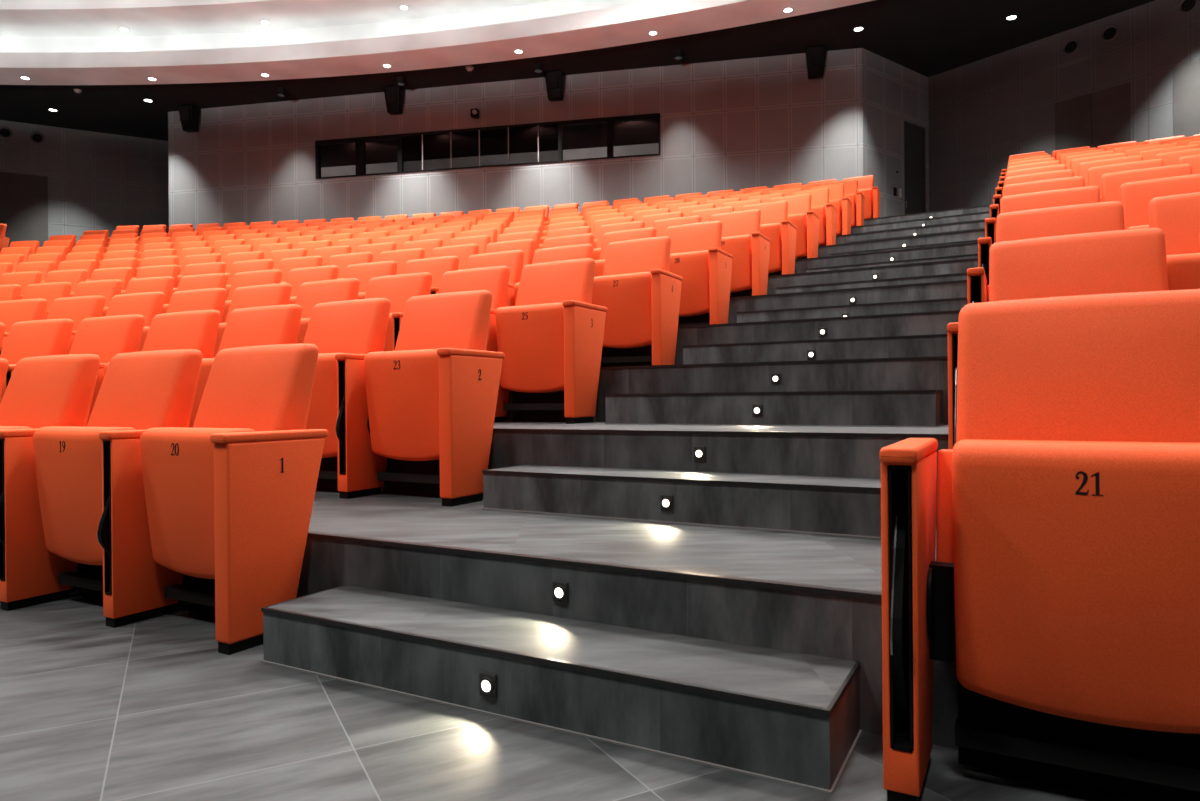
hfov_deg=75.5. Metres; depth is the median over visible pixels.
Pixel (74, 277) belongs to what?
seat
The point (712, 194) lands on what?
seat
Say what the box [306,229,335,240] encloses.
seat
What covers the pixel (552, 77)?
grille
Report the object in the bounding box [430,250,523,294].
seat
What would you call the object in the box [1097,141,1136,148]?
seat
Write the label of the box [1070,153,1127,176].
seat
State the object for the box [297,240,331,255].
seat
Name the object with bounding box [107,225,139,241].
seat
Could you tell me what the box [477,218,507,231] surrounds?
seat
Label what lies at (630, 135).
window
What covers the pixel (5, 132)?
air nozzle
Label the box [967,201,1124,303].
seat
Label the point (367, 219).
seat
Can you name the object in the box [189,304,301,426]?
seat
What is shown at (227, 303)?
seat cushion
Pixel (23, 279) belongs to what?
seat
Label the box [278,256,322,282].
seat
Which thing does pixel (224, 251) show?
seat
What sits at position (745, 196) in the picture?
seat
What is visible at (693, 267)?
seat cushion
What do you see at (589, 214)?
seat
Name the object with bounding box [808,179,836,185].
seat
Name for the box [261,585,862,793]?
step
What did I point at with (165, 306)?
seat cushion
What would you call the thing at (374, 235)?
seat
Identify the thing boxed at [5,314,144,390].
seat
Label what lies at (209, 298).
seat
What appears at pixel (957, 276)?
step
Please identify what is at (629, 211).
seat
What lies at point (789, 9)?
recessed light
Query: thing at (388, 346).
seat cushion
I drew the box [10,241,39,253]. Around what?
seat
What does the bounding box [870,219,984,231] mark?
step
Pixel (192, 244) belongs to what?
seat
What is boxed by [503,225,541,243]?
seat
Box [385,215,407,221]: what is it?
seat
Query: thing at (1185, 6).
air nozzle
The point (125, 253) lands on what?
seat
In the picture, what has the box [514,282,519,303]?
seat cushion
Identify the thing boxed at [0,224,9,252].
seat
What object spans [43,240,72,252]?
seat
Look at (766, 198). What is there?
seat
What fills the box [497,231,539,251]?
seat
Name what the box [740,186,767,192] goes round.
seat
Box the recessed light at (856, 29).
[853,26,863,31]
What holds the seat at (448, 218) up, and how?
on the floor at (981, 215)
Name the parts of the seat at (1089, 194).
panel, armrest, backrest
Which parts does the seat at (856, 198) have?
backrest, panel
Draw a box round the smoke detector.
[466,66,473,70]
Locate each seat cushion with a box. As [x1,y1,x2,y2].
[0,364,14,403]
[0,426,31,429]
[33,426,135,564]
[102,307,107,316]
[104,362,108,375]
[139,327,149,351]
[140,427,255,578]
[162,304,168,313]
[176,275,181,287]
[189,358,213,426]
[213,323,226,357]
[222,300,230,322]
[226,285,230,300]
[289,297,296,303]
[297,318,309,343]
[306,353,337,457]
[357,292,365,298]
[364,349,439,460]
[384,313,392,350]
[496,302,563,392]
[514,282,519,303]
[591,272,651,347]
[593,239,597,248]
[593,248,600,259]
[594,259,604,276]
[669,250,709,316]
[721,234,751,292]
[760,223,781,273]
[787,213,806,258]
[811,205,825,245]
[829,199,841,235]
[844,194,855,226]
[858,189,871,218]
[952,439,1199,733]
[1128,225,1148,229]
[1166,253,1199,289]
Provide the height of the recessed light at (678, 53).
0.126 m
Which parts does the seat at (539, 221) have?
backrest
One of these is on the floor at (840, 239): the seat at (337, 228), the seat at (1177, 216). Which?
the seat at (337, 228)
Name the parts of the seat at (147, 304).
panel, backrest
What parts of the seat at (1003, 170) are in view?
backrest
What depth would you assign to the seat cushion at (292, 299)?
5.93 m
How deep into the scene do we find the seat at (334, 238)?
10.46 m
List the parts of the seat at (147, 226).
backrest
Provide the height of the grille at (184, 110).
0.288 m
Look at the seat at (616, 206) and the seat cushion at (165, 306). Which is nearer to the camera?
the seat cushion at (165, 306)
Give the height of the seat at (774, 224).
0.914 m
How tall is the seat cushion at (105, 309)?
0.475 m
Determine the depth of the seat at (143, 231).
14.03 m
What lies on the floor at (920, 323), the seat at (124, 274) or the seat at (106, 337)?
the seat at (124, 274)
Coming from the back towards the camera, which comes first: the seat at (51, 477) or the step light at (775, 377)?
the step light at (775, 377)
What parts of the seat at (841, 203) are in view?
backrest, panel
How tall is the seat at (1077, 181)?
0.914 m
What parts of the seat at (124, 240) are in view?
backrest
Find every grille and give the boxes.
[180,106,188,120]
[386,87,395,102]
[547,72,557,87]
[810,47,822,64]
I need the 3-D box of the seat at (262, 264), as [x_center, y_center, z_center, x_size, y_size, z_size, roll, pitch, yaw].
[-3.473,-0.909,7.393,0.540,0.914,0.451,0,0,19]
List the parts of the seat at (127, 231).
backrest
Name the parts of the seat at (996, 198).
backrest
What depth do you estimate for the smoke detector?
14.01 m
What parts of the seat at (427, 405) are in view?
armrest, panel, support panel, backrest, panel, armrest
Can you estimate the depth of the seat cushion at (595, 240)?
8.22 m
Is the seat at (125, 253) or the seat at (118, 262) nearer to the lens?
the seat at (118, 262)
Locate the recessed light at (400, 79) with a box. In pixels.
[396,76,404,85]
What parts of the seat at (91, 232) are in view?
backrest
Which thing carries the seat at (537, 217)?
on the floor at (823, 251)
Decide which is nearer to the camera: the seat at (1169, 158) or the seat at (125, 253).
the seat at (1169, 158)
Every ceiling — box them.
[0,0,872,84]
[0,0,1153,140]
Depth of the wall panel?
11.53 m
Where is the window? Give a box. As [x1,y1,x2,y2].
[315,113,660,178]
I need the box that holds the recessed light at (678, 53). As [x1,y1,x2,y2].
[674,49,682,59]
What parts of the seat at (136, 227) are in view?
backrest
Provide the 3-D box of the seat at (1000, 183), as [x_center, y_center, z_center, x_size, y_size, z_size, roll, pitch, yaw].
[4.593,-2.169,8.342,0.557,0.914,0.434,0,0,27]
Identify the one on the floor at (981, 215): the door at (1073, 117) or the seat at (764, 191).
the seat at (764, 191)
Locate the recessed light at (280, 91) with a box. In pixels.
[277,87,284,96]
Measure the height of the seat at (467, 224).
0.914 m
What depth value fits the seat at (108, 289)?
6.75 m
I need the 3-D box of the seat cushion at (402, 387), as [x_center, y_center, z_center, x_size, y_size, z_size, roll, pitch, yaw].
[-0.802,0.022,3.346,0.446,0.475,0.167,0,0,29]
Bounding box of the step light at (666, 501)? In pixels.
[660,495,672,510]
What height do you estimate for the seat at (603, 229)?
0.914 m
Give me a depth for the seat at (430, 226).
11.21 m
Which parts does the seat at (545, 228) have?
backrest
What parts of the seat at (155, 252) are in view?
backrest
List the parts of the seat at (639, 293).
support panel, backrest, panel, armrest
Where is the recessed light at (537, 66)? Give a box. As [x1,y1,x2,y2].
[534,63,541,72]
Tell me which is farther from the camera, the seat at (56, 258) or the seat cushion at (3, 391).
the seat at (56, 258)
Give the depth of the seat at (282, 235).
11.66 m
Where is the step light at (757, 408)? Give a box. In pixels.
[752,404,762,415]
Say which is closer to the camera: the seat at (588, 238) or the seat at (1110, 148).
the seat at (588, 238)
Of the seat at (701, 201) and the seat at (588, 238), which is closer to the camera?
the seat at (588, 238)
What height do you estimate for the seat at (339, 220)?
0.914 m
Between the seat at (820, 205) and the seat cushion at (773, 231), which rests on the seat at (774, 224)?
the seat cushion at (773, 231)
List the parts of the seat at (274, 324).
backrest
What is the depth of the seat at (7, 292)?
6.97 m
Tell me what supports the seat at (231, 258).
on the floor at (946, 289)
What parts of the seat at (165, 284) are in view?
backrest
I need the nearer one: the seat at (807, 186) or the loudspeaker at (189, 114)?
the seat at (807, 186)
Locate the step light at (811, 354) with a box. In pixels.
[807,350,815,359]
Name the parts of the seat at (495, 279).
panel, armrest, backrest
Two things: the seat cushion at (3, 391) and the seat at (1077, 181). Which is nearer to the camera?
the seat cushion at (3, 391)
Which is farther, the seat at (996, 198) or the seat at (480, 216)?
the seat at (480, 216)
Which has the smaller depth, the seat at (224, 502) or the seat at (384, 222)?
the seat at (224, 502)
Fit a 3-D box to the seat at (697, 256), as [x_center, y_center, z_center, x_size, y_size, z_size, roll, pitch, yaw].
[0.670,-0.943,5.973,0.639,0.914,0.452,0,0,28]
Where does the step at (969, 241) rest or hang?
on the floor at (801, 265)
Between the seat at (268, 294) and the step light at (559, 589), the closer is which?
the step light at (559, 589)
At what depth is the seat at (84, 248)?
11.07 m
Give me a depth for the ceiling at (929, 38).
13.55 m
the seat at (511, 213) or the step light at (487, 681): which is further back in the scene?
the seat at (511, 213)
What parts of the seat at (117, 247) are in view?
backrest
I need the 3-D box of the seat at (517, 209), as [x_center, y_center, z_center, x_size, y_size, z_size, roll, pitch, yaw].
[-1.744,-3.013,13.842,0.540,0.914,0.434,0,0,18]
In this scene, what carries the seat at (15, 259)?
on the floor at (961, 265)
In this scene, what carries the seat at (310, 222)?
on the floor at (985, 208)
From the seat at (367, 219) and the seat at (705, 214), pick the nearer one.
the seat at (705, 214)
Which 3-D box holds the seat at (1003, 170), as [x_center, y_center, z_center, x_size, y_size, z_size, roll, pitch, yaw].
[5.985,-3.076,10.953,0.557,0.914,0.434,0,0,27]
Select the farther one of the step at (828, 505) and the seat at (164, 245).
the seat at (164, 245)
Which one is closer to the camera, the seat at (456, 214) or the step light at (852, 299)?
the step light at (852, 299)
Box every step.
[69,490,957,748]
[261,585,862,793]
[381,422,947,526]
[482,464,880,538]
[605,390,943,426]
[683,334,947,363]
[736,297,966,322]
[776,273,966,293]
[806,254,977,272]
[830,240,977,255]
[849,228,984,242]
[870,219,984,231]
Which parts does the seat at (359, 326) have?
support panel, backrest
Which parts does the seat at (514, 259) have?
armrest, backrest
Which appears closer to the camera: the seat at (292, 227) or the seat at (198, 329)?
the seat at (198, 329)
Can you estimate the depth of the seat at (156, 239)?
11.97 m
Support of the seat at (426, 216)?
on the floor at (985, 208)
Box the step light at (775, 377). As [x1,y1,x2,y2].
[771,373,780,383]
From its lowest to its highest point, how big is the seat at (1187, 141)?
0.914 m
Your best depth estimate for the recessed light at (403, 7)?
13.16 m
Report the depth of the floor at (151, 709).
1.62 m
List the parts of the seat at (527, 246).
backrest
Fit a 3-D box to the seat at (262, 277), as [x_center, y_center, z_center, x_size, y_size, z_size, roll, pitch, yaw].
[-2.928,-0.615,6.258,0.540,0.914,0.451,0,0,21]
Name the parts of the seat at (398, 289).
backrest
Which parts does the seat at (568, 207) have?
backrest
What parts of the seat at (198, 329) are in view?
panel, backrest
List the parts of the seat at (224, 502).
armrest, panel, support panel, backrest, armrest, panel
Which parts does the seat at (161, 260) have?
backrest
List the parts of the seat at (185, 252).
backrest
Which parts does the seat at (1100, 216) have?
panel, armrest, backrest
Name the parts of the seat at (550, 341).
panel, support panel, backrest, armrest, panel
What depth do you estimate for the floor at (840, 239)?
8.99 m
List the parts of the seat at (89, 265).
backrest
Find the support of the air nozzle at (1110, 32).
attached to the wall at (982, 113)
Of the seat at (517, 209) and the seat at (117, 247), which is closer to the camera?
the seat at (117, 247)
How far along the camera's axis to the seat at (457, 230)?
10.07 m
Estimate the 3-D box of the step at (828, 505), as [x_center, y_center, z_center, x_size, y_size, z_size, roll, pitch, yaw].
[0.288,0.339,2.766,1.537,0.150,0.299,0,0,29]
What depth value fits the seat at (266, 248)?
9.59 m
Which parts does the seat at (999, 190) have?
backrest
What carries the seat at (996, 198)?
on the floor at (961, 265)
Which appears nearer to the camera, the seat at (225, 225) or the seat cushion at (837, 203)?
the seat cushion at (837, 203)
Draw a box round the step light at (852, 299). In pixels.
[849,296,855,303]
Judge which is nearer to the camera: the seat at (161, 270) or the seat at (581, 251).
the seat at (581, 251)
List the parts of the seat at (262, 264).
backrest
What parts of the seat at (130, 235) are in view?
backrest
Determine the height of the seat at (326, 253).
0.914 m
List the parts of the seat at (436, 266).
backrest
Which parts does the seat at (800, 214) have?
backrest, panel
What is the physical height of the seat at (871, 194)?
0.914 m
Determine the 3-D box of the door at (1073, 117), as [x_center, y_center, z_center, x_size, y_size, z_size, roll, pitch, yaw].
[7.790,-3.803,12.759,0.011,2.331,0.540,-1,0,-39]
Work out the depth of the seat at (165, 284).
6.62 m
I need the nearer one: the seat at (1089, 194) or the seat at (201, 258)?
the seat at (1089, 194)
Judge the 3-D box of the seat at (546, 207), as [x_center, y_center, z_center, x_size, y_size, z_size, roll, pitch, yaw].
[-1.216,-3.017,13.713,0.540,0.914,0.434,0,0,19]
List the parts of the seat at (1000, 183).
backrest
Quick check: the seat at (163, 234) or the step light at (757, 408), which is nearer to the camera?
the step light at (757, 408)
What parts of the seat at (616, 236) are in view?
backrest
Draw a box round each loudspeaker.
[178,105,198,132]
[383,86,403,114]
[544,70,564,101]
[806,46,825,78]
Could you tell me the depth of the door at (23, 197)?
16.61 m
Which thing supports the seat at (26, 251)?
on the floor at (801, 265)
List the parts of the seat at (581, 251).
panel, backrest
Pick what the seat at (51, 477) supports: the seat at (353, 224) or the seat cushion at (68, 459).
the seat cushion at (68, 459)
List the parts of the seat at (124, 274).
backrest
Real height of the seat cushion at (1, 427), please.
0.475 m
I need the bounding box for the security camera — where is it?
[470,108,478,118]
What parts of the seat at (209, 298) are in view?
backrest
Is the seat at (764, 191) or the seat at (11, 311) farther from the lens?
the seat at (764, 191)
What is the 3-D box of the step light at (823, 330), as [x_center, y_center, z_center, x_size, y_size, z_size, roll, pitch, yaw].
[1.324,-0.408,4.609,0.047,0.054,0.013,0,0,29]
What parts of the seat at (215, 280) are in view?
backrest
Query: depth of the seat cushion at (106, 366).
3.98 m
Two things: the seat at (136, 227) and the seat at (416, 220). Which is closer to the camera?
the seat at (416, 220)
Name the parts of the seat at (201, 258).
backrest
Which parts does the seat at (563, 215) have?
backrest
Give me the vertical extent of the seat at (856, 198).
0.914 m
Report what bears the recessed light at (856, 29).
in the ceiling at (929, 38)
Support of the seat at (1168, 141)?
on the floor at (981, 215)
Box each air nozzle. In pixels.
[0,127,11,138]
[30,132,43,143]
[1062,39,1078,54]
[1101,25,1118,40]
[1178,0,1197,13]
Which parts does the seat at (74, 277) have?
backrest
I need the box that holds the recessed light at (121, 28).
[119,27,128,31]
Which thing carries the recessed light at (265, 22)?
in the ceiling at (929, 38)
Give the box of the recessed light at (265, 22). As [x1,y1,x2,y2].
[260,20,269,24]
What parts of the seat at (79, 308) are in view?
panel, backrest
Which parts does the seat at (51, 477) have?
armrest, panel, support panel, backrest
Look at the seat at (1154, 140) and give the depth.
10.45 m
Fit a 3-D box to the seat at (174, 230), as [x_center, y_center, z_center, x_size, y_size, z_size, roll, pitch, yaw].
[-7.629,-2.664,13.872,0.540,0.914,0.434,0,0,10]
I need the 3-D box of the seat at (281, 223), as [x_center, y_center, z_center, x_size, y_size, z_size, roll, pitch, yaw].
[-6.016,-2.976,14.636,0.540,0.914,0.434,0,0,12]
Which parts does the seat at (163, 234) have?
backrest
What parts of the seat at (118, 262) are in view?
backrest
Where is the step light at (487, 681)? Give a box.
[479,672,496,697]
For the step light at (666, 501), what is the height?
0.054 m
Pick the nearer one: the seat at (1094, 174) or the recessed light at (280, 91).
the seat at (1094, 174)
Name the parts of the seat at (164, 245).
backrest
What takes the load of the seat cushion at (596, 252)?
on the seat at (603, 229)
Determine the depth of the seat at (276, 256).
8.47 m
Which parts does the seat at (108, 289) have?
backrest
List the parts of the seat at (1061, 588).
panel, armrest, support panel, backrest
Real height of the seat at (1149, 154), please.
0.914 m
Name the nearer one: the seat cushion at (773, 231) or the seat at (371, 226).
the seat cushion at (773, 231)
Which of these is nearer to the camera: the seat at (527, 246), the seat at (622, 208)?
the seat at (527, 246)
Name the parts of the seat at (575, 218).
backrest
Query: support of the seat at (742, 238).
on the floor at (946, 289)
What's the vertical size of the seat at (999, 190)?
0.914 m
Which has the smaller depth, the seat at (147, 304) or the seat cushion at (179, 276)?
the seat at (147, 304)
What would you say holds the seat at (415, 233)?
on the floor at (801, 265)
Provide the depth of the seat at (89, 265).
9.00 m
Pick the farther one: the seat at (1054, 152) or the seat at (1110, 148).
the seat at (1054, 152)
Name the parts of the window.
pane, pane, pane, pane, pane, pane, pane, pane, pane, pane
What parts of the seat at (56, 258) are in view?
backrest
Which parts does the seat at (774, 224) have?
backrest, support panel, armrest, panel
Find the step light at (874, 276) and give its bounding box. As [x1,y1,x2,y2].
[872,273,877,279]
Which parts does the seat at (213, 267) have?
backrest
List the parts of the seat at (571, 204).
backrest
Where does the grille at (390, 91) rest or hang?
attached to the loudspeaker at (394, 95)
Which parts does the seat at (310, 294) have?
backrest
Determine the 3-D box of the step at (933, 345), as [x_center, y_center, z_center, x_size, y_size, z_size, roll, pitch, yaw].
[1.239,-0.266,4.492,1.517,0.150,0.299,0,0,29]
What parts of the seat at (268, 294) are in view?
backrest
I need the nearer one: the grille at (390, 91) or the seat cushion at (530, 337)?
the seat cushion at (530, 337)
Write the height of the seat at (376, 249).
0.914 m
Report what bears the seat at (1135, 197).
on the floor at (905, 373)
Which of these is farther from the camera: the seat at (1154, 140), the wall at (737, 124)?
the wall at (737, 124)
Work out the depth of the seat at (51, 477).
2.73 m
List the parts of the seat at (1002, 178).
backrest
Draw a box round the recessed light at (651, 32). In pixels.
[648,31,657,34]
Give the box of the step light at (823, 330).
[819,327,826,336]
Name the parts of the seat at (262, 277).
backrest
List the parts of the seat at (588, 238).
backrest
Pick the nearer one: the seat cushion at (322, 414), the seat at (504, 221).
the seat cushion at (322, 414)
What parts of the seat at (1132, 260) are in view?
armrest, panel, backrest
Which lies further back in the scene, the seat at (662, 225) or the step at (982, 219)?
the step at (982, 219)
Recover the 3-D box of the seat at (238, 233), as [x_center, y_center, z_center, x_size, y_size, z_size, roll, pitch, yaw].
[-5.944,-2.380,12.713,0.540,0.914,0.434,0,0,12]
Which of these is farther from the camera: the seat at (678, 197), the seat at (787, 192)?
the seat at (678, 197)
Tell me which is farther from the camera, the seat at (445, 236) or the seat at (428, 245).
the seat at (445, 236)
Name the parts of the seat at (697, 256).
support panel, backrest, panel, armrest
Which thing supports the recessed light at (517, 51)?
in the ceiling at (629, 23)
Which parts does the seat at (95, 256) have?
backrest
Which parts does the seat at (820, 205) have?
backrest, panel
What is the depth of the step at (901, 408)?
3.44 m
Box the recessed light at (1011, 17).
[1005,15,1017,19]
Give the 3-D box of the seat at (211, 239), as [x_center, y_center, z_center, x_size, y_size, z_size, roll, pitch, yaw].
[-5.868,-2.082,11.738,0.540,0.914,0.434,0,0,13]
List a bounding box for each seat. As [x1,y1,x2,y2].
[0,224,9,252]
[0,247,32,261]
[0,254,23,271]
[0,262,12,278]
[0,271,41,294]
[0,284,21,300]
[0,295,104,353]
[0,298,47,332]
[0,319,73,403]
[0,323,5,348]
[0,349,202,610]
[0,354,100,429]
[0,358,8,398]
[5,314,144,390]
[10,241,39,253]
[12,253,61,272]
[16,261,54,280]
[19,269,86,299]
[23,282,71,310]
[36,246,68,260]
[40,259,95,282]
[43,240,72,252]
[44,279,122,319]
[48,235,75,247]
[54,251,99,270]
[67,292,164,353]
[69,267,132,296]
[71,234,106,251]
[71,245,103,260]
[75,230,108,245]
[76,239,105,252]
[86,258,137,280]
[86,310,220,426]
[97,343,327,654]
[98,244,138,268]
[102,238,137,259]
[102,276,174,316]
[103,250,138,259]
[104,233,137,252]
[105,229,136,246]
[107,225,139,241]
[120,265,178,294]
[132,256,178,278]
[135,248,176,276]
[136,242,173,267]
[137,225,165,240]
[138,229,165,243]
[138,232,167,251]
[138,237,170,258]
[139,288,226,351]
[162,273,227,313]
[168,224,192,234]
[168,228,194,237]
[171,231,198,242]
[172,262,225,293]
[174,236,203,252]
[176,241,209,257]
[176,253,220,287]
[178,247,214,274]
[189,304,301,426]
[196,223,219,231]
[198,227,222,235]
[202,230,228,240]
[207,234,236,246]
[213,239,244,253]
[213,283,291,357]
[219,245,253,262]
[222,269,281,322]
[223,222,246,229]
[225,251,263,284]
[226,226,250,233]
[226,259,273,300]
[233,229,259,238]
[240,233,268,244]
[249,237,280,250]
[250,221,272,228]
[255,224,279,232]
[258,242,292,258]
[263,228,289,237]
[268,248,306,268]
[273,231,301,242]
[277,220,299,227]
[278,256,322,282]
[283,223,307,231]
[285,235,315,248]
[286,265,338,303]
[294,226,320,235]
[295,278,359,343]
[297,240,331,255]
[303,298,390,490]
[304,219,326,226]
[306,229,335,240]
[312,222,336,229]
[312,245,350,265]
[321,233,352,245]
[325,224,351,233]
[328,252,372,278]
[330,217,353,224]
[335,290,504,506]
[337,237,371,252]
[340,227,368,238]
[341,220,365,227]
[344,261,396,298]
[356,223,382,231]
[356,242,396,261]
[357,216,380,223]
[357,231,388,243]
[365,256,458,293]
[365,272,431,350]
[370,219,394,226]
[373,225,402,235]
[377,235,412,249]
[378,248,424,274]
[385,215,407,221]
[387,221,413,229]
[392,266,509,350]
[394,228,426,240]
[399,217,423,224]
[402,239,442,257]
[407,223,436,233]
[412,213,435,219]
[418,232,454,246]
[419,219,445,227]
[429,215,453,222]
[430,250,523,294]
[431,244,478,269]
[432,226,464,237]
[440,211,463,217]
[442,221,471,230]
[449,235,490,253]
[451,217,478,224]
[458,213,483,220]
[460,228,497,242]
[460,239,534,269]
[468,209,491,216]
[470,223,503,237]
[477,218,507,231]
[483,214,510,227]
[485,258,606,423]
[488,211,514,221]
[496,207,519,217]
[496,219,543,241]
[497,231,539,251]
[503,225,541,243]
[506,244,592,306]
[513,215,543,225]
[516,212,544,217]
[519,208,545,221]
[523,233,593,266]
[525,205,548,217]
[539,221,586,248]
[540,216,584,243]
[542,212,580,236]
[543,209,578,230]
[544,206,576,225]
[545,203,578,220]
[547,226,590,237]
[581,203,608,215]
[583,201,608,205]
[583,206,613,220]
[586,209,619,225]
[590,212,626,233]
[591,236,682,366]
[592,216,633,248]
[593,221,644,259]
[594,227,655,276]
[613,198,638,206]
[614,201,641,208]
[619,203,648,211]
[625,205,658,216]
[633,208,669,221]
[641,211,682,227]
[643,195,669,202]
[647,198,674,205]
[653,215,700,236]
[655,199,685,208]
[665,201,698,211]
[665,221,732,325]
[675,192,701,199]
[677,204,714,216]
[681,194,709,201]
[691,206,733,221]
[692,196,723,204]
[706,197,740,207]
[707,189,733,196]
[710,209,770,296]
[715,191,744,198]
[722,199,761,211]
[730,192,762,200]
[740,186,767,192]
[742,201,796,275]
[748,193,783,202]
[751,187,781,194]
[769,188,802,195]
[770,194,819,258]
[773,183,801,189]
[788,183,818,190]
[791,188,836,245]
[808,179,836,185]
[809,183,851,235]
[825,179,864,226]
[843,175,879,218]
[880,289,1199,800]
[947,228,1168,449]
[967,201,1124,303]
[978,186,1100,284]
[985,176,1084,244]
[990,169,1073,217]
[993,164,1066,213]
[996,160,1059,197]
[998,157,1055,186]
[999,155,1050,185]
[1000,153,1047,178]
[1001,151,1044,172]
[1052,146,1089,157]
[1055,147,1096,159]
[1059,149,1104,163]
[1064,150,1114,168]
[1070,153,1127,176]
[1078,155,1142,186]
[1087,159,1163,199]
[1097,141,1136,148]
[1101,164,1192,201]
[1105,142,1147,150]
[1113,142,1161,153]
[1119,174,1199,229]
[1124,143,1177,156]
[1138,144,1198,160]
[1144,135,1184,143]
[1148,192,1199,289]
[1155,148,1199,165]
[1156,135,1199,144]
[1170,138,1199,145]
[1177,154,1199,173]
[1188,141,1199,147]
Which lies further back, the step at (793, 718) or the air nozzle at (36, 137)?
the air nozzle at (36, 137)
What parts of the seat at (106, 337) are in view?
armrest, backrest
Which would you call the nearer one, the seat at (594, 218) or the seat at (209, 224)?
the seat at (594, 218)
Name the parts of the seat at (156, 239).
backrest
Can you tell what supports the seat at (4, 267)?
on the floor at (946, 289)
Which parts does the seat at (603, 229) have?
backrest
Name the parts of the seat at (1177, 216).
backrest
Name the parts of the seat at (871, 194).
panel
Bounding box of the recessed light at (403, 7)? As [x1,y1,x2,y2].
[399,5,408,9]
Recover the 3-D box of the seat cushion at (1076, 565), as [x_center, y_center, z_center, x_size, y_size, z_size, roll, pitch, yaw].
[0.852,0.308,1.325,0.446,0.475,0.167,0,0,29]
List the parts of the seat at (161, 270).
backrest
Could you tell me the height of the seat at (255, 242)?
0.914 m
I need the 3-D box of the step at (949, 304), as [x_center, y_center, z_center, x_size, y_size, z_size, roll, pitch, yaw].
[1.714,-0.569,5.356,1.507,0.150,0.299,0,0,29]
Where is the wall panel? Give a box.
[1173,60,1199,136]
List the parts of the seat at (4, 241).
backrest, panel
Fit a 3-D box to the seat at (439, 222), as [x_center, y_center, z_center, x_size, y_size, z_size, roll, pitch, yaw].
[-2.739,-2.407,12.131,0.540,0.914,0.434,0,0,17]
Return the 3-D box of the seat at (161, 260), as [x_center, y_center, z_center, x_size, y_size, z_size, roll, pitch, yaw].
[-5.112,-1.193,8.732,0.540,0.914,0.434,0,0,15]
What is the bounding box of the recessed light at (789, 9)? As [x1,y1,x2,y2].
[783,7,792,12]
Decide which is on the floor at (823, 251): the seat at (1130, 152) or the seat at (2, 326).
the seat at (1130, 152)
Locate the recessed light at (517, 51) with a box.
[514,49,522,53]
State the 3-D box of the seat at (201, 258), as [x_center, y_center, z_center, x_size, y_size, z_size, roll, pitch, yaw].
[-4.579,-1.198,8.628,0.540,0.914,0.434,0,0,16]
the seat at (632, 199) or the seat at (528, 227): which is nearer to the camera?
the seat at (528, 227)
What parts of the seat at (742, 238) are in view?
backrest, support panel, panel, armrest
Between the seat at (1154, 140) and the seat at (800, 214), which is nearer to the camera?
the seat at (800, 214)
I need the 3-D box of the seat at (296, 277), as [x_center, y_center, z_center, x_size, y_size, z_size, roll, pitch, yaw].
[-2.410,-0.619,6.099,0.540,0.914,0.451,0,0,23]
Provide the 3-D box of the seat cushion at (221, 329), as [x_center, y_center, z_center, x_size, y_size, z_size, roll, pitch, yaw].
[-2.362,-0.263,5.010,0.446,0.475,0.167,0,0,24]
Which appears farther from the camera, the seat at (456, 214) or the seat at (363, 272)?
the seat at (456, 214)
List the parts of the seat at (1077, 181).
panel, armrest, backrest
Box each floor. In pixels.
[0,592,1144,800]
[505,356,947,423]
[600,310,959,366]
[728,280,966,322]
[767,258,977,294]
[795,242,977,273]
[818,229,984,256]
[836,220,984,243]
[851,211,989,233]
[864,204,992,224]
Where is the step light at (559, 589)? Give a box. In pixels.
[552,581,567,602]
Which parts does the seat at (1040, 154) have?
backrest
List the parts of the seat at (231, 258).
backrest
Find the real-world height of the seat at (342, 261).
0.914 m
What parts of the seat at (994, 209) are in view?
panel, armrest, backrest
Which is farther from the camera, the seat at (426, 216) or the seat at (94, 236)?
the seat at (426, 216)
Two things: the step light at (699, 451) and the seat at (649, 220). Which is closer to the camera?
the step light at (699, 451)
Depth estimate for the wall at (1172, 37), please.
11.77 m
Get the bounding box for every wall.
[0,120,168,242]
[168,48,862,230]
[862,48,928,216]
[928,4,1145,211]
[1145,0,1199,139]
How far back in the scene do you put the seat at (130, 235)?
13.05 m
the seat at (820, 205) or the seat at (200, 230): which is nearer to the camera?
the seat at (820, 205)
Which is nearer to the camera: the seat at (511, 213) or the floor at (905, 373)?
the floor at (905, 373)
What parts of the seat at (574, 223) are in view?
backrest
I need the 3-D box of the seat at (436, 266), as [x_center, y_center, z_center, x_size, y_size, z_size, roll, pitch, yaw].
[-1.385,-0.628,5.748,0.540,0.914,0.451,0,0,25]
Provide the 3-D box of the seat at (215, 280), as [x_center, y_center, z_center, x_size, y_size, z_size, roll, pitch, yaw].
[-3.449,-0.611,6.408,0.540,0.914,0.451,0,0,20]
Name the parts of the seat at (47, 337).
backrest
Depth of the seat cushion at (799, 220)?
8.40 m
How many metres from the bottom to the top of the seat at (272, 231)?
0.914 m
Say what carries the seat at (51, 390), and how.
on the floor at (151, 709)
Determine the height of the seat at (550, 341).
0.914 m
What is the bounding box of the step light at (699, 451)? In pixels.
[694,446,705,460]
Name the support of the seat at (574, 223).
on the floor at (961, 265)
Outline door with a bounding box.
[904,121,925,213]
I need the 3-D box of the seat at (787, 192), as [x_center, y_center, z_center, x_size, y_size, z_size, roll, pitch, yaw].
[2.451,-2.451,10.549,0.540,0.914,0.434,0,0,26]
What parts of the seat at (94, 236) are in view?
backrest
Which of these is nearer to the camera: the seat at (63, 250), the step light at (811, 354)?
the step light at (811, 354)

